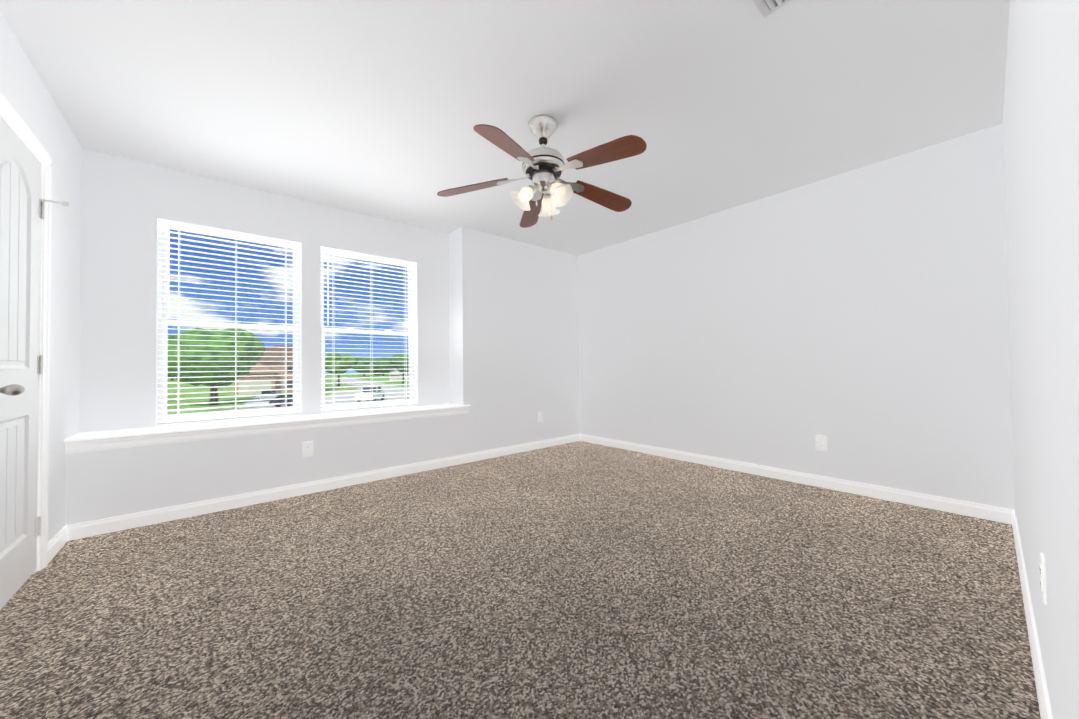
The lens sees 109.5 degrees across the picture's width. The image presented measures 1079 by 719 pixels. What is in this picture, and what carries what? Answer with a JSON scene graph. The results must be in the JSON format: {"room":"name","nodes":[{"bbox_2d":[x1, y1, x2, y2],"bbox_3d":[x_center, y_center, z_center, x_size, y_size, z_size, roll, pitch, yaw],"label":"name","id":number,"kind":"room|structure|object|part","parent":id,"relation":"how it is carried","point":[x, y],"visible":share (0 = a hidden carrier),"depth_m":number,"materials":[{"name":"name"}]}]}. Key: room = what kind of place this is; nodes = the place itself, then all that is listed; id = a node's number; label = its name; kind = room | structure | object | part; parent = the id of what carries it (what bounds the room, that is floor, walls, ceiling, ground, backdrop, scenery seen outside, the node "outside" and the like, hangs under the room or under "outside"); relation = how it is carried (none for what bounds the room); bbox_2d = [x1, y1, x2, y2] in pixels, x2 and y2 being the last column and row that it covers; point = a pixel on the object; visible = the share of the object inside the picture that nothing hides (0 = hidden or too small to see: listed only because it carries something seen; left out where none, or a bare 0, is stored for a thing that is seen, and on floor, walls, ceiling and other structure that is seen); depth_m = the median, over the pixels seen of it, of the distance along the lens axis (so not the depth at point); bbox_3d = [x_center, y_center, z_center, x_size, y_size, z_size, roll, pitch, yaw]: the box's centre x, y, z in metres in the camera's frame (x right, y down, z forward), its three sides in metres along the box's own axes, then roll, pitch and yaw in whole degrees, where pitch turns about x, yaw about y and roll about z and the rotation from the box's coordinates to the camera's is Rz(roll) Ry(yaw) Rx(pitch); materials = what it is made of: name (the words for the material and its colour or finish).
{"room":"empty bedroom","nodes":[
{"label":"empty bedroom","id":0,"kind":"room"},
{"bbox_2d":[0,12,81,542],"bbox_3d":[-1.771,-0.198,0.936,0.160,2.440,4.207,0,-1,-40],"label":"wall","id":1,"kind":"structure","parent":0,"point":[25,93],"depth_m":2.12,"materials":[{"name":"white paint"}]},
{"bbox_2d":[0,115,44,609],"bbox_3d":[-2.277,0.019,1.684,0.118,2.019,0.624,0,-1,-40],"label":"door","id":2,"kind":"structure","parent":1,"relation":"in","point":[20,180],"depth_m":1.71,"materials":[{"name":"white wood"}]},
{"bbox_3d":[-2.101,0.121,1.503,0.083,0.066,0.067,0,-1,-40],"label":"knob","id":3,"kind":"part","parent":2,"relation":"part of","materials":[{"name":"grey metal"}]},
{"bbox_3d":[-2.473,0.825,1.882,0.012,0.097,0.036,0,-1,-40],"label":"door hinge","id":4,"kind":"part","parent":2,"relation":"part of","materials":[{"name":"silver metal"}]},
{"bbox_3d":[-2.482,0.025,1.896,0.012,0.097,0.036,0,-1,-40],"label":"door hinge","id":5,"kind":"part","parent":2,"relation":"part of","materials":[{"name":"silver metal"}]},
{"bbox_3d":[-2.490,-0.755,1.909,0.012,0.097,0.036,0,-1,-40],"label":"door hinge","id":6,"kind":"part","parent":2,"relation":"part of","materials":[{"name":"silver metal"}]},
{"bbox_2d":[41,199,68,206],"bbox_3d":[-2.468,-0.801,1.944,0.086,0.021,0.021,0,-1,-40],"label":"door stop","id":7,"kind":"object","parent":2,"relation":"attached to","point":[63,203],"visible":1,"depth_m":1.95,"materials":[{"name":"silver metal"}]},
{"bbox_2d":[0,92,51,571],"bbox_3d":[-2.343,-0.009,1.621,0.178,2.098,0.746,0,-1,-40],"label":"door frame","id":8,"kind":"structure","parent":1,"relation":"attached to","point":[44,383],"depth_m":1.91,"materials":[{"name":"white wood"}]},
{"bbox_2d":[47,526,67,563],"bbox_3d":[-2.638,1.009,2.083,0.013,0.086,0.377,0,-1,-40],"label":"baseboard","id":9,"kind":"structure","parent":1,"relation":"attached to","point":[57,542],"depth_m":2.08,"materials":[{"name":"white"}]},
{"bbox_2d":[79,148,449,431],"bbox_3d":[-2.030,-0.451,3.379,2.611,1.845,0.160,0,-1,-40],"label":"wall","id":10,"kind":"structure","parent":0,"point":[127,204],"depth_m":2.73,"materials":[{"name":"white paint"}]},
{"bbox_2d":[157,227,299,423],"bbox_3d":[-2.446,-0.269,3.069,0.880,1.470,0.066,0,-1,-40],"label":"window","id":11,"kind":"structure","parent":10,"relation":"in","point":[162,334],"depth_m":2.98,"materials":[{"name":"white plastic"}]},
{"bbox_2d":[157,219,300,422],"bbox_3d":[-2.398,-0.275,3.012,0.872,1.456,0.068,0,-1,-40],"label":"window blind","id":12,"kind":"object","parent":11,"relation":"attached to","point":[178,226],"visible":0.96,"depth_m":2.97,"materials":[{"name":"white plastic"}]},
{"bbox_2d":[321,253,413,410],"bbox_3d":[-1.667,-0.266,3.733,0.880,1.470,0.066,0,-1,-40],"label":"window","id":13,"kind":"structure","parent":10,"relation":"in","point":[398,333],"depth_m":3.73,"materials":[{"name":"white plastic"}]},
{"bbox_2d":[321,247,416,410],"bbox_3d":[-1.618,-0.273,3.676,0.872,1.456,0.068,0,-1,-40],"label":"window blind","id":14,"kind":"object","parent":13,"relation":"attached to","point":[353,255],"visible":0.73,"depth_m":3.64,"materials":[{"name":"white plastic"}]},
{"bbox_2d":[65,227,579,525],"bbox_3d":[-1.275,-0.154,3.820,4.334,2.440,0.455,0,-1,-40],"label":"wall","id":15,"kind":"structure","parent":0,"point":[514,335],"depth_m":3.97,"materials":[{"name":"white paint"}]},
{"bbox_2d":[67,404,461,438],"bbox_3d":[-1.905,0.485,3.228,2.611,0.025,0.395,0,-1,-40],"label":"board","id":16,"kind":"object","parent":15,"relation":"on","point":[147,429],"visible":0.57,"depth_m":2.86,"materials":[{"name":"white wood"}]},
{"bbox_2d":[64,405,470,443],"bbox_3d":[-1.738,0.481,3.086,2.681,0.025,0.038,0,-1,-40],"label":"sill ledge","id":17,"kind":"object","parent":16,"relation":"attached to","point":[112,437],"visible":0.91,"depth_m":2.73,"materials":[{"name":"white paint"}]},
{"bbox_2d":[65,408,468,453],"bbox_3d":[-1.749,0.524,3.088,2.666,0.060,0.018,0,-1,-40],"label":"trim","id":18,"kind":"structure","parent":15,"relation":"attached to","point":[130,442],"depth_m":2.74,"materials":[{"name":"white wood"}]},
{"bbox_2d":[303,441,312,456],"bbox_3d":[-1.832,0.709,3.020,0.070,0.115,0.007,0,-1,-40],"label":"electrical outlet","id":19,"kind":"object","parent":15,"relation":"attached to","point":[307,448],"visible":1,"depth_m":3.02,"materials":[{"name":"white plastic"}]},
{"bbox_2d":[67,434,579,540],"bbox_3d":[-1.110,1.018,3.622,4.334,0.086,0.013,0,-1,-40],"label":"baseboard","id":20,"kind":"structure","parent":15,"relation":"attached to","point":[99,527],"depth_m":2.87,"materials":[{"name":"white"}]},
{"bbox_2d":[538,412,541,421],"bbox_3d":[0.009,0.690,4.587,0.070,0.115,0.007,0,-1,-40],"label":"electrical outlet","id":21,"kind":"object","parent":15,"relation":"attached to","point":[539,416],"visible":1,"depth_m":4.58,"materials":[{"name":"white plastic"}]},
{"bbox_2d":[0,0,1009,255],"bbox_3d":[-0.074,-1.472,2.414,4.654,0.120,4.207,0,-1,-40],"label":"ceiling","id":22,"kind":"structure","parent":0,"point":[378,108],"depth_m":2.02,"materials":[{"name":"white paint"}]},
{"bbox_2d":[437,115,646,227],"bbox_3d":[0.063,-1.120,2.269,1.263,0.592,1.244,0,-1,-40],"label":"fan","id":23,"kind":"object","parent":22,"relation":"hanging from","point":[543,167],"visible":1,"depth_m":2.23,"materials":[{"name":"brown wood"}]},
{"label":"blade","id":24,"kind":"part","parent":23,"relation":"part of","materials":[{"name":"brown wood"}]},
{"label":"blade","id":25,"kind":"part","parent":23,"relation":"part of","materials":[{"name":"brown wood"}]},
{"bbox_3d":[-0.082,-0.972,2.254,0.152,0.103,0.139,39,-10,-11],"label":"lamp shade","id":26,"kind":"part","parent":23,"relation":"part of","materials":[{"name":"white glass"}]},
{"label":"blade","id":27,"kind":"part","parent":23,"relation":"part of","materials":[{"name":"brown wood"}]},
{"bbox_3d":[0.054,-0.971,2.392,0.139,0.103,0.152,-1,37,15],"label":"lamp shade","id":28,"kind":"part","parent":23,"relation":"part of","materials":[{"name":"white glass"}]},
{"bbox_3d":[0.105,-0.975,2.205,0.139,0.103,0.152,0,-39,-45],"label":"lamp shade","id":29,"kind":"part","parent":23,"relation":"part of","materials":[{"name":"white glass"}]},
{"bbox_3d":[0.410,-1.061,2.494,0.455,0.006,0.140,8,-18,-28],"label":"blade","id":30,"kind":"part","parent":23,"relation":"part of","materials":[{"name":"brown wood"}]},
{"bbox_3d":[0.342,-1.069,1.983,0.455,0.006,0.140,9,-7,43],"label":"blade","id":31,"kind":"part","parent":23,"relation":"part of","materials":[{"name":"brown wood"}]},
{"bbox_2d":[753,0,791,17],"bbox_3d":[0.917,-1.427,1.400,0.300,0.026,0.270,0,-1,-40],"label":"ceiling vent","id":32,"kind":"object","parent":22,"relation":"in","point":[766,8],"visible":1,"depth_m":1.53,"materials":[{"name":"white metal"}]},
{"bbox_2d":[0,441,1040,718],"bbox_3d":[-0.045,1.078,2.370,4.654,0.100,4.207,0,-1,-40],"label":"floor","id":33,"kind":"structure","parent":0,"point":[580,579],"depth_m":1.56,"materials":[{"name":"carpet"}]},
{"bbox_2d":[578,124,1014,509],"bbox_3d":[1.652,-0.187,3.848,0.160,2.440,4.207,0,-1,-40],"label":"wall","id":34,"kind":"structure","parent":0,"point":[859,318],"depth_m":2.98,"materials":[{"name":"white paint"}]},
{"bbox_2d":[580,434,1012,523],"bbox_3d":[1.694,0.987,3.660,0.013,0.086,3.592,0,-1,-40],"label":"baseboard","id":35,"kind":"structure","parent":34,"relation":"attached to","point":[993,513],"depth_m":2.96,"materials":[{"name":"white"}]},
{"bbox_2d":[816,435,826,450],"bbox_3d":[2.237,0.663,3.028,0.007,0.115,0.070,0,-1,-40],"label":"electrical outlet","id":36,"kind":"object","parent":34,"relation":"attached to","point":[821,442],"visible":1,"depth_m":3.03,"materials":[{"name":"white plastic"}]},
{"bbox_2d":[1002,0,1078,718],"bbox_3d":[1.252,-0.233,0.851,4.654,2.440,0.160,0,-1,-40],"label":"wall","id":37,"kind":"structure","parent":0,"point":[1040,124],"depth_m":0.86,"materials":[{"name":"white paint"}]},
{"bbox_2d":[1012,510,1052,718],"bbox_3d":[1.209,0.945,0.897,4.334,0.086,0.013,0,-1,-40],"label":"baseboard","id":38,"kind":"structure","parent":37,"relation":"attached to","point":[1042,695],"depth_m":1.27,"materials":[{"name":"white"}]},
{"bbox_2d":[1040,552,1046,604],"bbox_3d":[1.357,0.589,1.029,0.070,0.115,0.007,0,-1,-40],"label":"electrical outlet","id":39,"kind":"object","parent":37,"relation":"attached to","point":[1043,577],"visible":1,"depth_m":1.01,"materials":[{"name":"white plastic"}]},
{"label":"outside","id":40,"kind":"structure","parent":0,"visible":0},
{"bbox_2d":[239,396,292,407],"bbox_3d":[-35.629,5.401,50.850,5.000,0.009,20.224,0,-1,-32],"label":"driveway","id":41,"kind":"structure","parent":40,"point":[257,402],"depth_m":46.03,"materials":[{"name":"white concrete"}]},
{"bbox_2d":[260,389,279,400],"bbox_3d":[-35.789,4.681,50.732,1.820,1.430,4.600,0,-1,-30],"label":"car","id":42,"kind":"object","parent":41,"relation":"on","point":[270,396],"depth_m":49.12,"materials":[{"name":"grey paint"}]},
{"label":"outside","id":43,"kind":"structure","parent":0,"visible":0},
{"bbox_2d":[167,373,408,413],"bbox_3d":[-85.934,7.899,146.207,380.000,0.500,325.500,0,-1,-40],"label":"lawn","id":44,"kind":"structure","parent":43,"point":[181,401],"depth_m":66.47,"materials":[{"name":"green plant"}]},
{"bbox_2d":[167,407,231,412],"bbox_3d":[-55.508,5.053,16.123,80.322,0.009,17.755,0,-1,-40],"label":"walk far","id":45,"kind":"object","parent":44,"relation":"on","point":[195,409],"depth_m":39.10,"materials":[{"name":"white concrete"}]},
{"bbox_2d":[168,328,265,404],"bbox_3d":[-39.579,0.744,46.463,10.273,9.361,10.087,0,-1,-40],"label":"tree","id":46,"kind":"object","parent":44,"relation":"on","point":[221,345],"depth_m":43.73,"materials":[{"name":"green plant"}]},
{"bbox_2d":[236,345,326,394],"bbox_3d":[-47.782,1.638,71.154,14.000,8.600,12.500,0,-1,-32],"label":"brick house","id":47,"kind":"structure","parent":44,"relation":"on","point":[280,351],"depth_m":66.70,"materials":[{"name":"brown brick"}]},
{"bbox_2d":[209,377,408,411],"bbox_3d":[-83.281,6.471,79.461,118.911,0.020,171.754,0,-1,-40],"label":"street","id":48,"kind":"structure","parent":44,"relation":"on","point":[364,383],"depth_m":90.50,"materials":[{"name":"grey asphalt"}]},
{"bbox_2d":[269,393,292,406],"bbox_3d":[-27.347,4.490,42.819,1.820,1.430,4.600,-1,-1,26],"label":"car","id":49,"kind":"object","parent":48,"relation":"on","point":[281,400],"depth_m":41.20,"materials":[{"name":"blue paint"}]},
{"bbox_2d":[325,389,401,403],"bbox_3d":[-25.207,5.335,54.453,9.548,0.007,41.646,0,-1,-24],"label":"apron","id":50,"kind":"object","parent":48,"relation":"on","point":[348,397],"depth_m":53.66,"materials":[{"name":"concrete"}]},
{"bbox_2d":[355,386,384,401],"bbox_3d":[-20.590,4.231,46.607,1.970,1.830,5.600,-1,-1,-8],"label":"truck","id":51,"kind":"object","parent":50,"relation":"on","point":[369,392],"depth_m":45.50,"materials":[{"name":"white paint"}]},
{"bbox_2d":[325,353,357,386],"bbox_3d":[-44.077,2.224,84.129,7.573,7.789,5.488,0,-1,-40],"label":"tree","id":52,"kind":"object","parent":44,"relation":"on","point":[336,358],"depth_m":82.89,"materials":[{"name":"green plant"}]},
{"bbox_2d":[353,356,377,375],"bbox_3d":[-89.412,3.373,194.960,11.612,10.291,11.829,0,-1,-40],"label":"tree","id":53,"kind":"object","parent":44,"relation":"on","point":[366,358],"depth_m":191.65,"materials":[{"name":"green plant"}]},
{"bbox_2d":[373,356,394,375],"bbox_3d":[-83.479,3.435,203.442,15.589,10.322,15.342,0,-1,-40],"label":"tree","id":54,"kind":"object","parent":44,"relation":"on","point":[384,367],"depth_m":198.63,"materials":[{"name":"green plant"}]},
{"bbox_2d":[388,368,408,380],"bbox_3d":[-42.287,3.853,128.393,15.000,6.000,12.500,0,-1,-15],"label":"house","id":55,"kind":"structure","parent":44,"relation":"on","point":[394,376],"depth_m":121.35,"materials":[{"name":"white"}]},
{"bbox_2d":[390,354,408,383],"bbox_3d":[-32.607,2.341,92.837,6.978,7.592,6.016,0,-1,-40],"label":"tree","id":56,"kind":"object","parent":44,"relation":"on","point":[398,364],"depth_m":90.47,"materials":[{"name":"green plant"}]}
]}

